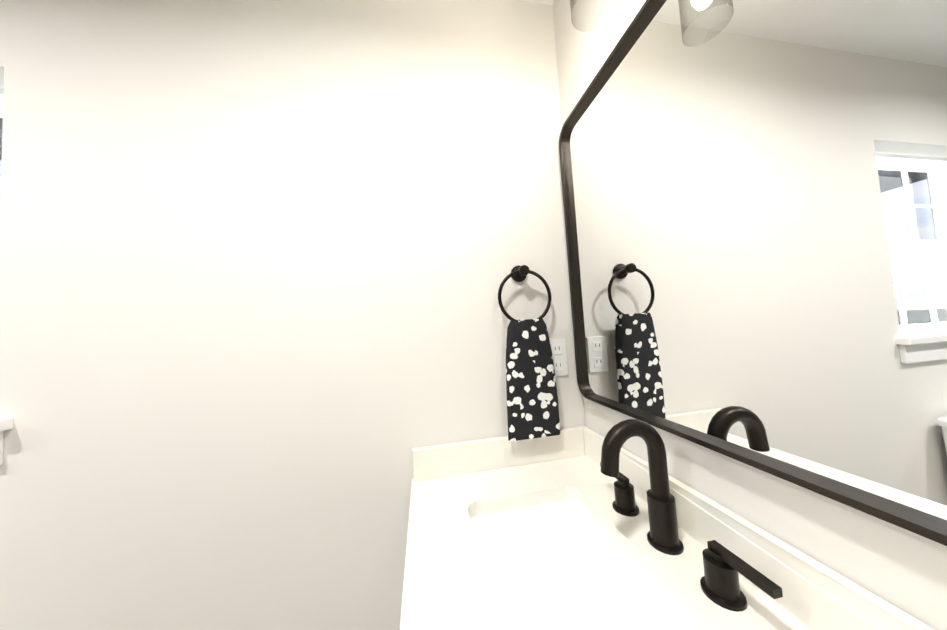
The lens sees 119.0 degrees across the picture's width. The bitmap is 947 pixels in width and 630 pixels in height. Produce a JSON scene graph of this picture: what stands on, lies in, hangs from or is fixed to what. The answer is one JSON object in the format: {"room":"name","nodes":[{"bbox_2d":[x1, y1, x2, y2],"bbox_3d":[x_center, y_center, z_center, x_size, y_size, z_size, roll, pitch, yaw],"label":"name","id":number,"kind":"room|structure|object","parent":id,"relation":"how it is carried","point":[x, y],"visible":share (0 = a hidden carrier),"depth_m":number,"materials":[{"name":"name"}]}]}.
{"room":"bathroom","nodes":[
{"label":"bathroom","id":0,"kind":"room"},
{"bbox_2d":[0,0,584,629],"bbox_3d":[-1.368,0.192,0.706,3.780,2.440,0.150,-3,-3,-10],"label":"wall","id":1,"kind":"structure","parent":0,"point":[260,260],"depth_m":0.78,"materials":[{"name":"white paint"}]},
{"bbox_2d":[0,118,2,159],"bbox_3d":[-1.598,-0.641,0.920,1.115,0.120,0.249,-3,-3,-10],"label":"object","id":2,"kind":"structure","parent":1,"relation":"attached to","point":[1,125],"depth_m":0.91,"materials":[{"name":"grey"}]},
{"bbox_2d":[0,88,12,464],"bbox_3d":[-1.527,-0.119,0.670,0.785,0.996,0.173,-3,-3,-10],"label":"window unit","id":3,"kind":"structure","parent":1,"relation":"in","point":[1,101],"depth_m":0.66,"materials":[{"name":"white plastic"}]},
{"bbox_2d":[498,265,559,440],"bbox_3d":[0.168,0.103,0.870,0.174,0.536,0.068,-3,-3,-10],"label":"towel ring","id":4,"kind":"object","parent":1,"relation":"attached to","point":[532,402],"visible":1,"depth_m":0.84,"materials":[{"name":"black fabric"}]},
{"bbox_2d":[505,318,559,440],"bbox_3d":[0.176,0.192,0.852,0.165,0.357,0.040,-3,-3,-10],"label":"towel","id":5,"kind":"object","parent":4,"relation":"hanging from","point":[531,388],"depth_m":0.84,"materials":[{"name":"black fabric"}]},
{"bbox_2d":[550,339,568,375],"bbox_3d":[0.277,0.141,0.919,0.070,0.120,0.007,-3,-3,-10],"label":"electrical outlet plate","id":6,"kind":"object","parent":1,"relation":"attached to","point":[559,351],"visible":0.75,"depth_m":0.92,"materials":[{"name":"white plastic"}]},
{"bbox_2d":[524,0,553,4],"bbox_3d":[-1.107,-1.180,-1.124,3.780,0.080,4.004,-3,-3,-10],"label":"ceiling","id":7,"kind":"structure","parent":0,"point":[549,2],"depth_m":0.99,"materials":[{"name":"white paint"}]},
{"bbox_2d":[552,0,946,629],"bbox_3d":[0.752,-0.013,-0.866,0.150,2.440,4.004,-3,-3,-10],"label":"wall","id":8,"kind":"structure","parent":0,"point":[904,570],"depth_m":0.42,"materials":[{"name":"white paint"}]},
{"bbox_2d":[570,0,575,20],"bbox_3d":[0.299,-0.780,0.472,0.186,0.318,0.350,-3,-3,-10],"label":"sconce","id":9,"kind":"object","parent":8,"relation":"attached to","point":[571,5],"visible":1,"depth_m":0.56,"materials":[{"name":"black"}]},
{"bbox_2d":[559,0,946,545],"bbox_3d":[0.395,-0.206,0.553,0.026,0.890,0.775,-3,-3,-10],"label":"mirror","id":10,"kind":"object","parent":8,"relation":"attached to","point":[754,192],"visible":0.94,"depth_m":0.40,"materials":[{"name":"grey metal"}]},
{"bbox_3d":[-0.958,1.322,-1.251,3.780,0.060,4.004,-3,-3,-10],"label":"floor","id":11,"kind":"structure","parent":0,"visible":0},
{"bbox_2d":[400,419,934,629],"bbox_3d":[0.290,0.720,-0.147,0.573,1.104,2.040,-3,-3,-10],"label":"bathroom vanity","id":12,"kind":"object","parent":11,"relation":"on","point":[580,528],"visible":1,"depth_m":0.51,"materials":[{"name":"white stone"}]},
{"bbox_2d":[600,419,782,611],"bbox_3d":[0.313,0.318,0.529,0.148,0.238,0.358,-3,-3,-10],"label":"faucet","id":13,"kind":"object","parent":12,"relation":"on","point":[708,580],"depth_m":0.51,"materials":[{"name":"brown metal"}]}
]}

